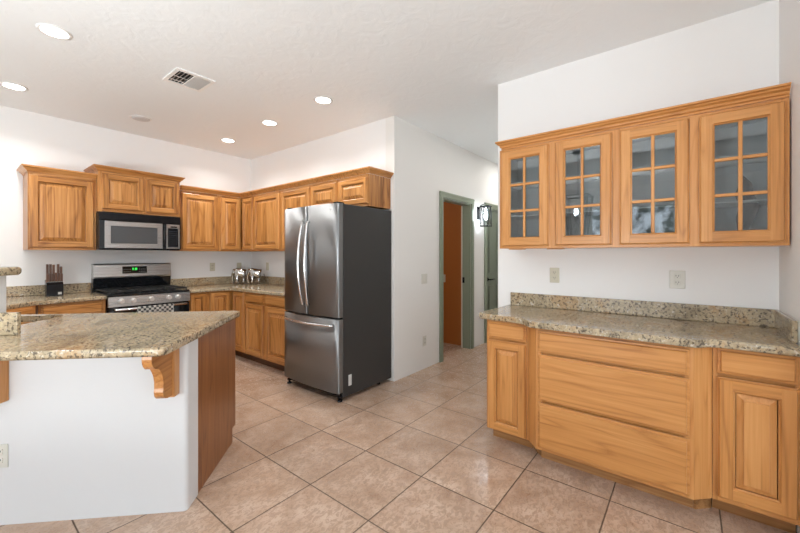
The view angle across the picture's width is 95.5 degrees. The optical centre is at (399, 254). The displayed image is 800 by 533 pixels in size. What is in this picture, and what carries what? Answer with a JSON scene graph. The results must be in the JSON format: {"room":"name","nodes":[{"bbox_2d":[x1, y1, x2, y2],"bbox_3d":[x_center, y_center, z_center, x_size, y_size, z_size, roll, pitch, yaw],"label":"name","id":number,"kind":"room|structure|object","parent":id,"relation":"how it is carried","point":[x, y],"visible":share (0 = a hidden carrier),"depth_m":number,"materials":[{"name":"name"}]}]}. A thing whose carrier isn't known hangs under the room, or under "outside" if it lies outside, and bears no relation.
{"room":"kitchen","nodes":[
{"label":"kitchen","id":0,"kind":"room"},
{"bbox_2d":[0,276,197,524],"bbox_3d":[-1.923,0.721,1.916,1.616,1.219,0.245,0,0,-7],"label":"wall","id":1,"kind":"structure","parent":0,"point":[91,437],"depth_m":1.84,"materials":[{"name":"white paint"}]},
{"bbox_2d":[0,444,7,467],"bbox_3d":[-1.966,0.988,1.783,0.075,0.116,0.009,0,0,-7],"label":"wall outlet","id":2,"kind":"object","parent":1,"relation":"attached to","point":[3,447],"visible":1,"depth_m":1.78,"materials":[{"name":"grey plastic"}]},
{"bbox_2d":[0,361,8,403],"bbox_3d":[-1.944,0.587,1.669,0.062,0.259,0.240,0,0,-7],"label":"corbel","id":3,"kind":"object","parent":1,"relation":"attached to","point":[4,365],"visible":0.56,"depth_m":1.77,"materials":[{"name":"brown wood"}]},
{"bbox_2d":[0,312,20,334],"bbox_3d":[-2.357,0.358,1.855,0.740,0.116,0.024,0,0,-7],"label":"backsplash","id":4,"kind":"structure","parent":1,"relation":"attached to","point":[10,322],"depth_m":1.88,"materials":[{"name":"stone"}]},
{"bbox_2d":[0,267,21,275],"bbox_3d":[-2.417,0.088,1.922,0.635,0.044,0.200,0,0,-7],"label":"cap","id":5,"kind":"object","parent":1,"relation":"on","point":[4,271],"visible":1,"depth_m":1.96,"materials":[{"name":"stone"}]},
{"bbox_2d":[141,349,178,398],"bbox_3d":[-1.158,0.587,1.759,0.062,0.259,0.240,0,0,-7],"label":"corbel","id":6,"kind":"object","parent":1,"relation":"attached to","point":[164,369],"visible":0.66,"depth_m":1.76,"materials":[{"name":"brown wood"}]},
{"bbox_2d":[0,105,250,296],"bbox_3d":[-3.123,-0.067,4.638,0.120,2.793,10.820,0,0,38],"label":"wall","id":7,"kind":"structure","parent":0,"point":[26,137],"depth_m":4.07,"materials":[{"name":"white paint"}]},
{"bbox_2d":[6,283,90,296],"bbox_3d":[-3.882,0.364,3.566,0.020,0.104,1.316,0,0,38],"label":"backsplash","id":8,"kind":"structure","parent":7,"relation":"attached to","point":[11,291],"depth_m":3.75,"materials":[{"name":"stone"}]},
{"bbox_2d":[17,164,96,249],"bbox_3d":[-3.520,-0.453,3.739,0.374,0.806,0.557,0,0,38],"label":"upper cabinet","id":9,"kind":"object","parent":7,"relation":"attached to","point":[59,205],"visible":1,"depth_m":3.63,"materials":[{"name":"brown wood"}]},
{"bbox_2d":[83,164,184,216],"bbox_3d":[-3.074,-0.703,4.241,0.449,0.481,0.872,0,0,38],"label":"upper cabinet","id":10,"kind":"object","parent":7,"relation":"attached to","point":[118,190],"visible":0.92,"depth_m":4.08,"materials":[{"name":"brown wood"}]},
{"bbox_2d":[96,211,180,250],"bbox_3d":[-3.065,-0.258,4.242,0.450,0.405,0.786,0,0,38],"label":"microwave","id":11,"kind":"object","parent":10,"relation":"attached to","point":[114,231],"visible":0.97,"depth_m":4.08,"materials":[{"name":"silver metal"}]},
{"bbox_2d":[174,190,218,250],"bbox_3d":[-2.701,-0.427,4.789,0.352,0.755,0.484,0,0,38],"label":"upper cabinet","id":12,"kind":"object","parent":7,"relation":"attached to","point":[199,212],"visible":0.89,"depth_m":4.67,"materials":[{"name":"brown wood"}]},
{"bbox_2d":[170,276,249,285],"bbox_3d":[-2.642,0.364,5.127,0.020,0.104,1.113,0,0,38],"label":"backsplash","id":13,"kind":"structure","parent":7,"relation":"attached to","point":[225,279],"depth_m":5.02,"materials":[{"name":"stone"}]},
{"bbox_2d":[210,263,214,270],"bbox_3d":[-2.649,0.170,5.130,0.009,0.116,0.072,0,0,38],"label":"wall outlet","id":14,"kind":"object","parent":7,"relation":"attached to","point":[212,265],"visible":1,"depth_m":5.13,"materials":[{"name":"beige plastic"}]},
{"bbox_2d":[219,195,240,250],"bbox_3d":[-2.454,-0.427,5.099,0.352,0.755,0.306,0,0,38],"label":"upper cabinet","id":15,"kind":"object","parent":7,"relation":"attached to","point":[229,207],"visible":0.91,"depth_m":4.98,"materials":[{"name":"brown wood"}]},
{"bbox_2d":[251,118,385,276],"bbox_3d":[-1.186,-0.067,4.786,2.730,2.793,0.120,0,0,38],"label":"wall","id":16,"kind":"structure","parent":0,"point":[364,145],"depth_m":4.62,"materials":[{"name":"white paint"}]},
{"bbox_2d":[231,195,264,251],"bbox_3d":[-2.139,-0.427,5.240,0.667,0.755,0.352,0,0,38],"label":"upper cabinet","id":17,"kind":"object","parent":16,"relation":"attached to","point":[247,203],"visible":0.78,"depth_m":4.99,"materials":[{"name":"brown wood"}]},
{"bbox_2d":[254,190,280,250],"bbox_3d":[-1.633,-0.427,4.838,0.624,0.755,0.352,0,0,38],"label":"upper cabinet","id":18,"kind":"object","parent":16,"relation":"attached to","point":[267,206],"visible":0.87,"depth_m":4.67,"materials":[{"name":"brown wood"}]},
{"bbox_2d":[250,276,284,284],"bbox_3d":[-1.529,0.364,4.967,1.963,0.104,0.020,0,0,38],"label":"backsplash","id":19,"kind":"structure","parent":16,"relation":"attached to","point":[269,280],"depth_m":5.19,"materials":[{"name":"stone"}]},
{"bbox_2d":[281,185,310,250],"bbox_3d":[-1.153,-0.427,4.457,0.599,0.755,0.352,0,0,38],"label":"upper cabinet","id":20,"kind":"object","parent":16,"relation":"attached to","point":[296,197],"visible":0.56,"depth_m":4.35,"materials":[{"name":"brown wood"}]},
{"bbox_2d":[311,173,390,209],"bbox_3d":[-0.564,-0.645,3.989,0.905,0.320,0.352,0,0,38],"label":"upper cabinet","id":21,"kind":"object","parent":16,"relation":"attached to","point":[369,190],"visible":0.78,"depth_m":3.75,"materials":[{"name":"brown wood"}]},
{"bbox_2d":[180,166,393,197],"bbox_3d":[-1.398,-0.834,4.160,2.640,0.056,0.789,0,0,31],"label":"crown molding","id":22,"kind":"structure","parent":21,"relation":"attached to","point":[364,170],"depth_m":4.24,"materials":[{"name":"brown wood"}]},
{"bbox_2d":[0,0,772,163],"bbox_3d":[0.235,-1.513,1.984,8.900,0.100,11.000,0,0,38],"label":"ceiling","id":23,"kind":"structure","parent":0,"point":[438,67],"depth_m":2.67,"materials":[{"name":"white paint"}]},
{"bbox_2d":[0,81,27,90],"bbox_3d":[-3.347,-1.458,3.150,0.176,0.008,0.176,0,0,38],"label":"recessed light","id":24,"kind":"object","parent":23,"relation":"in","point":[9,85],"visible":1,"depth_m":3.15,"materials":[{"name":"white"}]},
{"bbox_2d":[35,23,71,39],"bbox_3d":[-2.262,-1.458,2.378,0.176,0.008,0.176,0,0,38],"label":"recessed light","id":25,"kind":"object","parent":23,"relation":"in","point":[50,30],"visible":1,"depth_m":2.37,"materials":[{"name":"white"}]},
{"bbox_2d":[129,115,151,121],"bbox_3d":[-2.774,-1.454,3.887,0.196,0.018,0.196,0,0,38],"label":"ceiling speaker","id":26,"kind":"object","parent":23,"relation":"attached to","point":[141,118],"visible":1,"depth_m":3.85,"materials":[{"name":"grey plastic"}]},
{"bbox_2d":[162,67,215,91],"bbox_3d":[-1.763,-1.456,3.038,0.310,0.014,0.300,0,0,38],"label":"ceiling vent","id":27,"kind":"object","parent":23,"relation":"in","point":[178,76],"visible":1,"depth_m":3.03,"materials":[{"name":"white metal"}]},
{"bbox_2d":[220,138,235,142],"bbox_3d":[-2.193,-1.458,4.635,0.176,0.008,0.176,0,0,38],"label":"recessed light","id":28,"kind":"object","parent":23,"relation":"in","point":[228,140],"visible":1,"depth_m":4.63,"materials":[{"name":"white"}]},
{"bbox_2d":[261,120,277,125],"bbox_3d":[-1.443,-1.458,4.020,0.176,0.008,0.176,0,0,38],"label":"recessed light","id":29,"kind":"object","parent":23,"relation":"in","point":[265,122],"visible":1,"depth_m":4.00,"materials":[{"name":"white"}]},
{"bbox_2d":[314,96,332,103],"bbox_3d":[-0.724,-1.458,3.429,0.176,0.008,0.176,0,0,38],"label":"recessed light","id":30,"kind":"object","parent":23,"relation":"in","point":[319,99],"visible":1,"depth_m":3.43,"materials":[{"name":"white"}]},
{"bbox_2d":[0,343,796,532],"bbox_3d":[0.235,1.380,1.984,8.900,0.100,11.000,0,0,38],"label":"floor","id":31,"kind":"structure","parent":0,"point":[417,452],"depth_m":2.15,"materials":[{"name":"tile"}]},
{"bbox_2d":[6,306,35,313],"bbox_3d":[-3.429,0.893,2.868,0.424,0.874,0.780,0,0,-7],"label":"base cabinet","id":32,"kind":"object","parent":31,"relation":"on","point":[30,309],"visible":0.18,"depth_m":3.16,"materials":[{"name":"brown wood"}]},
{"bbox_2d":[6,283,106,309],"bbox_3d":[-3.458,0.384,3.121,1.238,0.143,1.486,0,0,38],"label":"countertop","id":33,"kind":"structure","parent":32,"relation":"on","point":[75,292],"depth_m":3.62,"materials":[{"name":"stone"}]},
{"bbox_2d":[45,280,62,295],"bbox_3d":[-3.529,0.333,3.707,0.102,0.165,0.126,0,0,38],"label":"knife block","id":34,"kind":"object","parent":33,"relation":"on","point":[51,288],"visible":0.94,"depth_m":3.67,"materials":[{"name":"black plastic"}]},
{"bbox_2d":[46,264,48,273],"bbox_3d":[-3.563,0.172,3.671,0.016,0.155,0.020,0,0,38],"label":"kitchen knife","id":35,"kind":"object","parent":34,"relation":"in","point":[47,265],"visible":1,"depth_m":3.67,"materials":[{"name":"brown wood"}]},
{"bbox_2d":[36,300,104,313],"bbox_3d":[-3.388,0.893,3.696,0.632,0.874,0.494,0,0,38],"label":"base cabinet","id":36,"kind":"object","parent":31,"relation":"on","point":[98,306],"visible":0.16,"depth_m":3.50,"materials":[{"name":"brown wood"}]},
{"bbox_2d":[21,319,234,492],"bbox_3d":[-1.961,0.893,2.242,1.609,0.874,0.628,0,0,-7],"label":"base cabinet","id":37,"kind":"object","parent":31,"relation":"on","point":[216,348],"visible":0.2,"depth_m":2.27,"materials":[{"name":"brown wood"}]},
{"bbox_2d":[0,311,239,360],"bbox_3d":[-1.933,0.378,2.080,1.632,0.155,1.097,0,0,-7],"label":"countertop","id":38,"kind":"structure","parent":37,"relation":"on","point":[133,334],"depth_m":1.89,"materials":[{"name":"stone"}]},
{"bbox_2d":[91,263,189,312],"bbox_3d":[-2.949,0.716,4.164,0.722,1.228,0.772,0,0,38],"label":"gas range","id":39,"kind":"object","parent":31,"relation":"on","point":[127,287],"visible":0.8,"depth_m":4.15,"materials":[{"name":"silver metal"}]},
{"bbox_2d":[93,285,189,296],"bbox_3d":[-2.950,0.403,4.164,0.600,0.050,0.772,0,0,38],"label":"cooktop","id":40,"kind":"object","parent":39,"relation":"in","point":[109,290],"depth_m":4.06,"materials":[{"name":"black metal"}]},
{"bbox_2d":[137,304,173,311],"bbox_3d":[-2.659,0.689,3.960,0.041,0.282,0.340,0,0,38],"label":"dish towel","id":41,"kind":"object","parent":39,"relation":"hanging from","point":[164,307],"visible":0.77,"depth_m":3.96,"materials":[{"name":"multicoloured fabric"}]},
{"bbox_2d":[189,290,231,310],"bbox_3d":[-2.583,0.893,4.711,0.631,0.874,0.530,0,0,38],"label":"base cabinet","id":42,"kind":"object","parent":31,"relation":"on","point":[215,300],"visible":0.27,"depth_m":4.51,"materials":[{"name":"brown wood"}]},
{"bbox_2d":[232,290,251,359],"bbox_3d":[-2.113,0.893,5.047,0.945,0.874,0.621,0,0,38],"label":"base cabinet","id":43,"kind":"object","parent":31,"relation":"on","point":[238,297],"visible":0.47,"depth_m":4.59,"materials":[{"name":"brown wood"}]},
{"bbox_2d":[170,276,284,296],"bbox_3d":[-1.875,0.384,4.531,1.963,0.143,1.133,0,0,38],"label":"countertop","id":44,"kind":"structure","parent":43,"relation":"on","point":[269,285],"depth_m":4.85,"materials":[{"name":"stone"}]},
{"bbox_2d":[231,268,249,282],"bbox_3d":[-2.260,0.290,5.154,0.249,0.217,0.133,0,0,-20],"label":"ornament","id":45,"kind":"object","parent":44,"relation":"on","point":[239,273],"visible":0.99,"depth_m":5.10,"materials":[{"name":"silver metal"}]},
{"bbox_2d":[246,268,264,282],"bbox_3d":[-2.042,0.290,5.147,0.249,0.217,0.133,0,0,-20],"label":"ornament","id":46,"kind":"object","parent":44,"relation":"on","point":[253,272],"visible":1,"depth_m":5.10,"materials":[{"name":"silver metal"}]},
{"bbox_2d":[245,292,270,366],"bbox_3d":[-1.573,0.893,4.617,0.434,0.874,0.622,0,0,38],"label":"base cabinet","id":47,"kind":"object","parent":31,"relation":"on","point":[255,302],"visible":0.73,"depth_m":4.36,"materials":[{"name":"brown wood"}]},
{"bbox_2d":[265,294,287,371],"bbox_3d":[-1.178,0.893,4.303,0.573,0.874,0.622,0,0,38],"label":"base cabinet","id":48,"kind":"object","parent":31,"relation":"on","point":[275,310],"visible":0.42,"depth_m":4.10,"materials":[{"name":"brown wood"}]},
{"bbox_2d":[284,201,390,402],"bbox_3d":[-0.675,0.424,3.748,0.826,1.812,0.851,0,0,38],"label":"refrigerator","id":49,"kind":"object","parent":31,"relation":"on","point":[337,318],"visible":1,"depth_m":3.45,"materials":[{"name":"grey metal"}]},
{"bbox_2d":[487,320,533,447],"bbox_3d":[0.900,0.893,2.711,0.293,0.874,0.572,0,0,38],"label":"base cabinet","id":50,"kind":"object","parent":31,"relation":"on","point":[507,342],"visible":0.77,"depth_m":2.49,"materials":[{"name":"brown wood"}]},
{"bbox_2d":[528,327,711,508],"bbox_3d":[1.286,0.893,2.214,0.926,0.874,0.424,0,0,38],"label":"base cabinet","id":51,"kind":"object","parent":31,"relation":"on","point":[637,415],"visible":0.88,"depth_m":1.99,"materials":[{"name":"brown wood"}]},
{"bbox_2d":[479,292,799,356],"bbox_3d":[1.329,0.384,2.302,1.588,0.143,0.678,0,0,38],"label":"countertop","id":52,"kind":"structure","parent":51,"relation":"on","point":[696,328],"depth_m":2.18,"materials":[{"name":"stone"}]},
{"bbox_2d":[712,347,799,532],"bbox_3d":[1.863,0.893,1.946,0.307,0.874,0.572,0,0,38],"label":"base cabinet","id":53,"kind":"object","parent":31,"relation":"on","point":[756,395],"visible":0.85,"depth_m":1.73,"materials":[{"name":"brown wood"}]},
{"bbox_2d":[386,116,497,380],"bbox_3d":[1.183,-0.067,5.477,0.120,2.793,4.150,0,0,38],"label":"wall","id":54,"kind":"structure","parent":0,"point":[423,164],"depth_m":4.22,"materials":[{"name":"white paint"}]},
{"bbox_2d":[421,274,426,283],"bbox_3d":[0.286,0.278,4.242,0.010,0.116,0.118,0,0,38],"label":"wall switch","id":55,"kind":"object","parent":54,"relation":"attached to","point":[423,276],"visible":1,"depth_m":4.22,"materials":[{"name":"grey plastic"}]},
{"bbox_2d":[423,336,425,345],"bbox_3d":[0.289,1.005,4.247,0.009,0.116,0.072,0,0,38],"label":"wall outlet","id":56,"kind":"object","parent":54,"relation":"attached to","point":[424,337],"visible":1,"depth_m":4.24,"materials":[{"name":"grey plastic"}]},
{"bbox_2d":[439,191,474,361],"bbox_3d":[0.724,0.268,4.888,0.159,2.125,0.905,0,0,38],"label":"door frame","id":57,"kind":"structure","parent":54,"relation":"in","point":[467,208],"depth_m":5.15,"materials":[{"name":"grey paint"}]},
{"bbox_2d":[477,203,491,226],"bbox_3d":[1.218,-0.577,5.271,0.190,0.339,0.132,0,0,38],"label":"wall lantern","id":58,"kind":"object","parent":54,"relation":"attached to","point":[486,215],"visible":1,"depth_m":5.24,"materials":[{"name":"black metal"}]},
{"bbox_2d":[484,202,497,342],"bbox_3d":[1.526,0.268,5.863,0.172,2.125,0.910,0,0,38],"label":"door","id":59,"kind":"structure","parent":54,"relation":"in","point":[490,233],"depth_m":5.71,"materials":[{"name":"grey paint"}]},
{"bbox_2d":[444,202,460,344],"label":"door","id":60,"kind":"structure","parent":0,"point":[452,212],"depth_m":5.42,"materials":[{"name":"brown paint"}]},
{"bbox_2d":[498,0,778,327],"bbox_3d":[2.757,-0.067,4.176,1.688,2.793,4.030,0,0,38],"label":"wall","id":61,"kind":"structure","parent":0,"point":[736,52],"depth_m":2.46,"materials":[{"name":"white paint"}]},
{"bbox_2d":[550,268,558,282],"bbox_3d":[1.204,0.158,2.830,0.072,0.116,0.009,0,0,38],"label":"wall outlet","id":62,"kind":"object","parent":61,"relation":"attached to","point":[554,272],"visible":1,"depth_m":2.83,"materials":[{"name":"beige plastic"}]},
{"bbox_2d":[669,270,684,288],"bbox_3d":[1.800,0.160,2.357,0.082,0.116,0.009,0,0,38],"label":"wall outlet","id":63,"kind":"object","parent":61,"relation":"attached to","point":[676,278],"visible":1,"depth_m":2.36,"materials":[{"name":"grey plastic"}]},
{"bbox_2d":[674,274,680,278],"bbox_3d":[1.798,0.139,2.355,0.034,0.028,0.004,0,0,38],"label":"receptacle","id":64,"kind":"object","parent":63,"relation":"attached to","point":[676,276],"depth_m":2.35,"materials":[{"name":"grey plastic"}]},
{"bbox_2d":[775,310,797,342],"bbox_3d":[2.002,0.364,1.889,0.020,0.104,0.448,0,0,38],"label":"backsplash","id":65,"kind":"structure","parent":61,"relation":"attached to","point":[786,325],"depth_m":1.81,"materials":[{"name":"stone"}]},
{"bbox_2d":[495,82,790,249],"bbox_3d":[1.437,-0.446,2.412,1.544,0.811,0.370,0,0,38],"label":"upper cabinet","id":66,"kind":"object","parent":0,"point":[674,182],"visible":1,"depth_m":2.23,"materials":[{"name":"brown wood"}]},
{"bbox_2d":[511,151,766,189],"bbox_3d":[1.465,-0.540,2.432,1.483,0.008,0.281,0,0,38],"label":"shelf","id":67,"kind":"object","parent":66,"relation":"attached to","point":[757,161],"depth_m":2.33,"materials":[{"name":"grey"}]},
{"bbox_2d":[511,199,766,219],"bbox_3d":[1.465,-0.290,2.432,1.483,0.008,0.281,0,0,38],"label":"shelf","id":68,"kind":"object","parent":66,"relation":"attached to","point":[726,205],"depth_m":2.37,"materials":[{"name":"grey"}]},
{"bbox_2d":[735,176,759,229],"bbox_3d":[1.929,-0.256,2.018,0.106,0.375,0.070,0,0,38],"label":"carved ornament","id":69,"kind":"object","parent":66,"relation":"in","point":[750,210],"visible":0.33,"depth_m":2.00,"materials":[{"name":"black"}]},
{"bbox_2d":[511,292,776,327],"bbox_3d":[1.541,0.364,2.553,1.568,0.104,0.020,0,0,38],"label":"backsplash","id":70,"kind":"structure","parent":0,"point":[760,317],"depth_m":2.42,"materials":[{"name":"stone"}]},
{"bbox_2d":[779,0,799,532],"bbox_3d":[3.094,-0.067,0.997,2.795,2.793,0.770,0,0,38],"label":"wall","id":71,"kind":"structure","parent":0,"point":[789,10],"depth_m":1.79,"materials":[{"name":"white paint"}]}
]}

